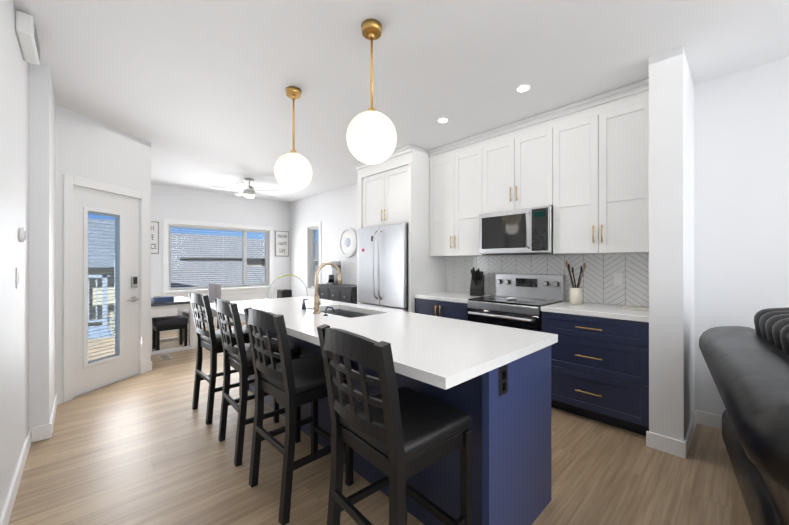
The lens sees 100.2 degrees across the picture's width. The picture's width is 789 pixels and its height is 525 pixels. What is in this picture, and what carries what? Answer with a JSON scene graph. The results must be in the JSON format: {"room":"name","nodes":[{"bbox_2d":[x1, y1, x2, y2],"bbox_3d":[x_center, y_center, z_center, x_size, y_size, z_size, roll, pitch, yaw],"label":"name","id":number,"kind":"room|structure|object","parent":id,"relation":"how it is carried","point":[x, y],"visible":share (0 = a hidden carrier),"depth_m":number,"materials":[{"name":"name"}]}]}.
{"room":"kitchen","nodes":[
{"label":"kitchen","id":0,"kind":"room"},
{"bbox_2d":[0,0,28,514],"bbox_3d":[-0.577,-0.076,0.104,0.150,2.680,5.960,0,0,-43],"label":"wall","id":1,"kind":"structure","parent":0,"point":[14,251],"depth_m":1.78,"materials":[{"name":"grey paint"}]},
{"bbox_2d":[16,268,19,288],"bbox_3d":[-2.148,0.088,1.883,0.010,0.118,0.075,0,0,-43],"label":"switch plate","id":2,"kind":"object","parent":1,"relation":"attached to","point":[17,277],"visible":1,"depth_m":1.86,"materials":[{"name":"white plastic"}]},
{"bbox_2d":[0,426,36,524],"bbox_3d":[-0.563,1.212,0.218,0.030,0.105,5.810,0,0,-43],"label":"baseboard","id":3,"kind":"structure","parent":1,"relation":"attached to","point":[31,436],"depth_m":1.82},
{"bbox_2d":[19,228,25,241],"bbox_3d":[-2.224,-0.163,1.973,0.024,0.084,0.084,0,0,-43],"label":"thermostat","id":4,"kind":"object","parent":1,"relation":"attached to","point":[22,234],"visible":1,"depth_m":1.95,"materials":[{"name":"white plastic"}]},
{"bbox_2d":[15,11,39,64],"bbox_3d":[-2.206,-1.342,1.992,0.072,0.118,0.400,0,0,-43],"label":"air vent","id":5,"kind":"object","parent":1,"relation":"in","point":[26,30],"visible":0.98,"depth_m":1.90,"materials":[{"name":"white plastic"}]},
{"bbox_2d":[29,63,55,427],"bbox_3d":[-2.870,-0.072,2.600,0.248,2.680,0.820,0,0,-43],"label":"wall","id":6,"kind":"structure","parent":0,"point":[42,155],"depth_m":2.36,"materials":[{"name":"grey paint"}]},
{"bbox_2d":[55,104,150,392],"bbox_3d":[-3.035,-0.071,3.366,0.160,2.680,1.090,0,0,9],"label":"wall","id":7,"kind":"structure","parent":0,"point":[90,149],"depth_m":3.23,"materials":[{"name":"grey paint"}]},
{"bbox_2d":[63,174,148,401],"bbox_3d":[-3.001,0.233,3.428,0.206,2.072,0.862,0,0,9],"label":"door","id":8,"kind":"structure","parent":7,"relation":"attached to","point":[126,208],"depth_m":3.39,"materials":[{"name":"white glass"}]},
{"bbox_2d":[151,184,289,323],"bbox_3d":[-3.624,-0.065,6.711,3.103,2.680,0.150,0,0,-43],"label":"wall","id":9,"kind":"structure","parent":0,"point":[169,202],"depth_m":6.68,"materials":[{"name":"grey paint"}]},
{"bbox_2d":[151,221,158,253],"bbox_3d":[-4.388,-0.447,5.867,0.330,0.585,0.024,0,0,-43],"label":"sign","id":10,"kind":"object","parent":9,"relation":"attached to","point":[154,237],"visible":0.27,"depth_m":5.93,"materials":[{"name":"white paper"}]},
{"bbox_2d":[160,318,245,332],"bbox_3d":[-3.518,1.222,6.697,2.921,0.105,0.014,0,0,-43],"label":"baseboard","id":11,"kind":"structure","parent":9,"relation":"attached to","point":[242,320],"depth_m":6.51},
{"bbox_2d":[161,219,274,296],"bbox_3d":[-3.520,-0.073,6.774,2.100,1.455,0.198,0,0,-43],"label":"window","id":12,"kind":"structure","parent":9,"relation":"in","point":[244,286],"depth_m":6.67,"materials":[{"name":"clear glass"}]},
{"bbox_2d":[275,231,288,256],"bbox_3d":[-2.580,-0.430,7.576,0.330,0.585,0.024,0,0,-43],"label":"sign","id":13,"kind":"object","parent":9,"relation":"attached to","point":[281,243],"visible":0.98,"depth_m":7.57,"materials":[{"name":"white paper"}]},
{"bbox_2d":[8,322,751,524],"bbox_3d":[-0.815,1.318,2.622,4.937,0.100,9.950,0,0,-43],"label":"floor","id":14,"kind":"structure","parent":0,"point":[148,448],"depth_m":1.99,"materials":[{"name":"brown wood"}]},
{"bbox_2d":[158,354,171,360],"bbox_3d":[-3.073,1.267,4.416,0.120,0.006,0.280,0,0,-43],"label":"floor vent","id":15,"kind":"object","parent":14,"relation":"in","point":[165,357],"visible":1,"depth_m":4.39,"materials":[{"name":"beige metal"}]},
{"bbox_2d":[152,315,187,350],"bbox_3d":[-3.322,1.044,4.883,0.400,0.455,0.380,0,0,-43],"label":"bench","id":16,"kind":"object","parent":14,"relation":"on","point":[167,323],"visible":0.83,"depth_m":4.81,"materials":[{"name":"fabric"}]},
{"bbox_2d":[151,296,194,355],"bbox_3d":[-3.455,0.918,4.991,0.605,0.708,0.920,0,0,-43],"label":"dining table","id":17,"kind":"object","parent":14,"relation":"on","point":[180,303],"visible":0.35,"depth_m":4.78,"materials":[{"name":"wood"}]},
{"bbox_2d":[153,296,173,302],"bbox_3d":[-3.333,0.528,4.764,0.220,0.069,0.180,0,0,-43],"label":"box","id":18,"kind":"object","parent":17,"relation":"on","point":[158,298],"depth_m":4.70,"materials":[{"name":"blue"}]},
{"bbox_2d":[182,283,220,345],"bbox_3d":[-3.107,0.807,5.321,0.465,0.930,0.440,0,0,-43],"label":"dining chair","id":19,"kind":"object","parent":14,"relation":"on","point":[214,290],"visible":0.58,"depth_m":5.30,"materials":[{"name":"grey fabric"}]},
{"bbox_2d":[188,292,259,424],"bbox_3d":[-1.469,0.758,2.863,0.422,1.024,0.484,0,0,45],"label":"stool","id":20,"kind":"object","parent":14,"relation":"on","point":[209,339],"visible":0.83,"depth_m":2.67,"materials":[{"name":"black wood"}]},
{"bbox_2d":[214,298,300,465],"bbox_3d":[-0.973,0.757,2.338,0.484,1.024,0.422,0,0,-41],"label":"stool","id":21,"kind":"object","parent":14,"relation":"on","point":[238,357],"visible":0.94,"depth_m":2.18,"materials":[{"name":"black wood"}]},
{"bbox_2d":[277,289,291,297],"bbox_3d":[-2.256,0.915,6.758,0.214,0.720,0.240,0,0,-43],"label":"speaker","id":22,"kind":"object","parent":14,"relation":"on","point":[284,293],"visible":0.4,"depth_m":6.68},
{"bbox_2d":[267,275,307,298],"bbox_3d":[-2.069,0.754,6.426,0.880,1.040,0.240,0,0,-43],"label":"arch","id":23,"kind":"object","parent":14,"relation":"on","point":[286,275],"visible":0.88,"depth_m":6.37,"materials":[{"name":"white"}]},
{"bbox_2d":[243,307,353,524],"bbox_3d":[-0.542,0.756,1.875,0.484,1.024,0.422,0,0,-44],"label":"stool","id":24,"kind":"object","parent":14,"relation":"on","point":[290,384],"visible":0.9,"depth_m":1.73,"materials":[{"name":"black wood"}]},
{"bbox_2d":[318,284,356,303],"bbox_3d":[-0.904,0.833,5.773,0.426,0.880,1.090,0,0,-43],"label":"console","id":25,"kind":"object","parent":14,"relation":"on","point":[346,293],"visible":0.23,"depth_m":5.56,"materials":[{"name":"black wood"}]},
{"bbox_2d":[326,261,340,283],"bbox_3d":[-1.118,0.183,6.032,0.220,0.419,0.180,0,0,-43],"label":"coffee maker","id":26,"kind":"object","parent":25,"relation":"on","point":[333,278],"visible":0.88,"depth_m":5.99,"materials":[{"name":"silver metal"}]},
{"bbox_2d":[358,223,407,311],"bbox_3d":[0.030,0.393,4.483,0.773,1.733,0.919,0,0,-43],"label":"fridge","id":27,"kind":"object","parent":14,"relation":"on","point":[383,266],"visible":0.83,"depth_m":4.19,"materials":[{"name":"silver metal"}]},
{"bbox_2d":[317,324,471,524],"bbox_3d":[0.000,0.755,1.317,0.484,1.024,0.422,0,0,-40],"label":"stool","id":28,"kind":"object","parent":14,"relation":"on","point":[395,434],"visible":1,"depth_m":1.21,"materials":[{"name":"black wood"}]},
{"bbox_2d":[246,324,551,524],"bbox_3d":[-0.318,0.845,2.527,0.632,0.844,2.716,0,0,-43],"label":"kitchen island","id":29,"kind":"object","parent":14,"relation":"on","point":[494,381],"depth_m":1.52,"materials":[{"name":"blue wood"}]},
{"bbox_2d":[210,296,557,391],"bbox_3d":[-0.432,0.403,2.424,0.960,0.040,2.764,0,0,-43],"label":"island countertop","id":30,"kind":"structure","parent":29,"relation":"on","point":[444,353],"depth_m":1.70,"materials":[{"name":"white stone"}]},
{"bbox_2d":[302,299,308,309],"bbox_3d":[-0.732,0.339,2.709,0.066,0.087,0.040,0,0,-43],"label":"soap pump","id":31,"kind":"object","parent":30,"relation":"on","point":[303,305],"visible":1,"depth_m":2.69,"materials":[{"name":"metal"}]},
{"bbox_2d":[312,262,341,313],"bbox_3d":[-0.511,0.189,2.555,0.265,0.386,0.088,0,0,-43],"label":"faucet","id":32,"kind":"object","parent":30,"relation":"on","point":[317,303],"visible":1,"depth_m":2.49,"materials":[{"name":"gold metal"}]},
{"bbox_2d":[323,306,334,315],"bbox_3d":[-0.474,0.349,2.402,0.093,0.065,0.036,0,0,-43],"label":"sink caddy","id":33,"kind":"object","parent":30,"relation":"on","point":[325,314],"visible":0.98,"depth_m":2.39,"materials":[{"name":"black metal"}]},
{"bbox_2d":[319,308,377,315],"bbox_3d":[-0.406,0.530,2.644,0.376,0.236,0.696,0,0,-43],"label":"sink","id":34,"kind":"object","parent":30,"relation":"in","point":[338,311],"depth_m":2.89,"materials":[{"name":"grey metal"}]},
{"bbox_2d":[354,144,445,312],"bbox_3d":[0.056,-0.068,4.563,0.698,2.678,1.109,0,0,-43],"label":"cabinet","id":35,"kind":"object","parent":14,"relation":"on","point":[394,188],"visible":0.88,"depth_m":4.14,"materials":[{"name":"white wood"}]},
{"bbox_2d":[414,296,467,320],"bbox_3d":[0.726,0.848,3.907,0.626,0.844,0.754,0,0,-43],"label":"base cabinet","id":36,"kind":"object","parent":14,"relation":"on","point":[454,309],"depth_m":3.65,"materials":[{"name":"blue wood"}]},
{"bbox_2d":[418,292,483,303],"bbox_3d":[0.725,0.406,3.905,0.631,0.040,0.756,0,0,-43],"label":"countertop","id":37,"kind":"structure","parent":36,"relation":"on","point":[438,295],"depth_m":3.79,"materials":[{"name":"white stone"}]},
{"bbox_2d":[470,267,483,295],"bbox_3d":[0.957,0.219,3.838,0.126,0.329,0.233,0,0,27],"label":"knife block","id":38,"kind":"object","parent":37,"relation":"on","point":[477,284],"visible":1,"depth_m":3.79,"materials":[{"name":"black plastic"}]},
{"bbox_2d":[468,273,565,331],"bbox_3d":[1.207,0.687,3.326,0.692,1.125,0.737,0,0,-43],"label":"range","id":39,"kind":"object","parent":14,"relation":"on","point":[518,301],"visible":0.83,"depth_m":3.28,"materials":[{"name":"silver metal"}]},
{"bbox_2d":[541,308,648,435],"bbox_3d":[1.762,0.846,2.811,0.626,0.844,0.758,0,0,-43],"label":"base cabinet","id":40,"kind":"object","parent":14,"relation":"on","point":[599,362],"depth_m":2.55,"materials":[{"name":"blue wood"}]},
{"bbox_2d":[542,301,648,319],"bbox_3d":[1.760,0.404,2.811,0.631,0.040,0.760,0,0,-43],"label":"countertop","id":41,"kind":"structure","parent":40,"relation":"on","point":[590,309],"depth_m":2.69,"materials":[{"name":"white stone"}]},
{"bbox_2d":[565,261,585,303],"bbox_3d":[1.692,0.182,3.082,0.192,0.402,0.165,0,0,-43],"label":"utensil crock","id":42,"kind":"object","parent":41,"relation":"on","point":[575,295],"visible":1,"depth_m":3.04,"materials":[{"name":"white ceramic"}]},
{"bbox_2d":[621,305,648,310],"bbox_3d":[2.040,0.377,2.736,0.240,0.011,0.230,0,0,-43],"label":"cutting board","id":43,"kind":"object","parent":41,"relation":"on","point":[636,307],"visible":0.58,"depth_m":2.72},
{"bbox_2d":[699,307,788,524],"bbox_3d":[2.069,0.739,1.300,1.185,0.994,1.810,0,0,39],"label":"sofa","id":44,"kind":"object","parent":14,"relation":"on","point":[748,367],"visible":1,"depth_m":1.35,"materials":[{"name":"black leather"}]},
{"bbox_2d":[13,0,788,201],"bbox_3d":[-0.815,-1.462,2.626,4.937,0.100,9.950,0,0,-43],"label":"ceiling","id":45,"kind":"structure","parent":0,"point":[193,92],"depth_m":2.34,"materials":[{"name":"white paint"}]},
{"bbox_2d":[211,178,275,197],"bbox_3d":[-2.476,-1.246,5.594,1.099,0.321,1.057,0,0,-43],"label":"ceiling fan","id":46,"kind":"object","parent":45,"relation":"hanging from","point":[248,191],"visible":1,"depth_m":5.49,"materials":[{"name":"silver metal"}]},
{"bbox_2d":[274,86,311,190],"bbox_3d":[-0.827,-1.001,2.703,0.300,0.819,0.300,0,0,-43],"label":"pendant light","id":47,"kind":"object","parent":45,"relation":"hanging from","point":[293,170],"visible":1,"depth_m":2.62,"materials":[{"name":"white glass"}]},
{"bbox_2d":[346,19,396,163],"bbox_3d":[-0.136,-1.002,1.972,0.300,0.819,0.300,0,0,-43],"label":"pendant light","id":48,"kind":"object","parent":45,"relation":"hanging from","point":[371,136],"visible":1,"depth_m":1.88,"materials":[{"name":"white glass"}]},
{"bbox_2d":[437,117,448,122],"bbox_3d":[0.479,-1.407,3.265,0.124,0.007,0.124,0,0,-43],"label":"recessed light","id":49,"kind":"object","parent":45,"relation":"in","point":[443,120],"visible":1,"depth_m":3.26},
{"bbox_2d":[515,84,531,92],"bbox_3d":[1.041,-1.408,2.667,0.124,0.007,0.124,0,0,-43],"label":"recessed light","id":50,"kind":"object","parent":45,"relation":"in","point":[523,88],"visible":1,"depth_m":2.66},
{"bbox_2d":[290,57,788,415],"bbox_3d":[0.924,-0.069,4.269,0.150,2.680,9.950,0,0,-43],"label":"wall","id":51,"kind":"structure","parent":0,"point":[741,198],"depth_m":2.48,"materials":[{"name":"grey paint"}]},
{"bbox_2d":[304,222,320,294],"bbox_3d":[-1.665,-0.077,6.968,0.198,1.505,0.660,0,0,-43],"label":"window","id":52,"kind":"structure","parent":51,"relation":"in","point":[313,247],"depth_m":7.10,"materials":[{"name":"clear glass"}]},
{"bbox_2d":[339,228,356,256],"bbox_3d":[-0.842,-0.361,5.984,0.054,0.542,0.544,0,0,-43],"label":"artwork","id":53,"kind":"object","parent":51,"relation":"attached to","point":[347,243],"visible":1,"depth_m":5.95,"materials":[{"name":"white ceramic"}]},
{"bbox_2d":[430,147,495,256],"bbox_3d":[0.846,-0.678,3.984,0.346,1.197,0.810,0,0,-43],"label":"upper cabinet","id":54,"kind":"object","parent":51,"relation":"attached to","point":[454,178],"depth_m":3.87,"materials":[{"name":"white wood"}]},
{"bbox_2d":[480,127,543,213],"bbox_3d":[1.340,-0.904,3.462,0.346,0.747,0.752,0,0,-43],"label":"upper cabinet","id":55,"kind":"object","parent":51,"relation":"attached to","point":[511,167],"depth_m":3.35,"materials":[{"name":"white wood"}]},
{"bbox_2d":[479,205,552,254],"bbox_3d":[1.297,-0.306,3.420,0.463,0.442,0.740,0,0,-43],"label":"over-the-range microwave","id":56,"kind":"object","parent":55,"relation":"attached to","point":[526,231],"visible":0.96,"depth_m":3.25,"materials":[{"name":"silver metal"}]},
{"bbox_2d":[446,253,648,305],"bbox_3d":[1.470,0.153,3.571,0.009,0.462,2.264,0,0,-43],"label":"backsplash","id":57,"kind":"structure","parent":51,"relation":"attached to","point":[597,285],"depth_m":3.20,"materials":[{"name":"tile"}]},
{"bbox_2d":[614,273,622,285],"bbox_3d":[2.019,0.151,2.977,0.008,0.115,0.070,0,0,-43],"label":"outlet","id":58,"kind":"object","parent":57,"relation":"attached to","point":[618,279],"visible":1,"depth_m":2.97,"materials":[{"name":"white plastic"}]},
{"bbox_2d":[544,95,648,253],"bbox_3d":[1.840,-0.680,2.934,0.346,1.197,0.826,0,0,-43],"label":"upper cabinet","id":59,"kind":"object","parent":51,"relation":"attached to","point":[581,167],"depth_m":2.79,"materials":[{"name":"white wood"}]},
{"bbox_2d":[698,410,721,429],"bbox_3d":[3.278,1.214,1.658,0.014,0.105,2.627,0,0,-43],"label":"baseboard","id":60,"kind":"structure","parent":51,"relation":"attached to","point":[704,418],"depth_m":2.54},
{"bbox_2d":[649,46,693,441],"bbox_3d":[2.067,-0.072,2.448,0.690,2.680,0.180,0,0,-43],"label":"pillar","id":61,"kind":"structure","parent":0,"point":[671,247],"depth_m":2.22,"materials":[{"name":"grey paint"}]},
{"bbox_2d":[681,409,697,458],"bbox_3d":[2.121,1.215,2.363,0.682,0.105,0.014,0,0,-43],"label":"baseboard","id":62,"kind":"structure","parent":61,"relation":"attached to","point":[685,445],"depth_m":2.26,"materials":[{"name":"white wood"}]},
{"label":"outside","id":63,"kind":"structure","parent":0,"visible":0},
{"bbox_2d":[88,275,112,338],"bbox_3d":[-5.508,0.830,3.931,3.515,1.160,5.200,0,0,-43],"label":"deck","id":64,"kind":"object","parent":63,"point":[105,287],"depth_m":6.81,"materials":[{"name":"white wood"}]},
{"bbox_3d":[-18.867,4.402,23.498,85.000,0.200,80.000,0,0,-43],"label":"ground","id":65,"kind":"structure","parent":63,"visible":0},
{"bbox_2d":[88,218,182,336],"bbox_3d":[-9.900,1.550,7.071,8.250,5.450,5.000,0,0,-43],"label":"house","id":66,"kind":"structure","parent":65,"relation":"on","point":[111,241],"depth_m":7.49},
{"bbox_2d":[171,261,262,286],"bbox_3d":[-12.296,2.108,11.823,13.300,4.350,5.800,0,0,-43],"label":"house","id":67,"kind":"structure","parent":65,"relation":"on","point":[227,271],"depth_m":14.38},
{"bbox_2d":[171,233,264,265],"bbox_3d":[-22.014,1.069,18.463,26.300,6.450,9.800,0,0,-43],"label":"house","id":68,"kind":"structure","parent":65,"relation":"on","point":[230,252],"depth_m":23.34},
{"bbox_2d":[249,239,264,265],"bbox_3d":[-4.939,1.170,34.609,20.300,6.300,9.800,0,0,-43],"label":"house","id":69,"kind":"structure","parent":65,"relation":"on","point":[257,244],"depth_m":26.89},
{"bbox_2d":[249,266,264,283],"bbox_3d":[-3.214,2.247,20.412,11.300,4.100,5.800,0,0,-43],"label":"house","id":70,"kind":"structure","parent":65,"relation":"on","point":[261,278],"depth_m":16.21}
]}

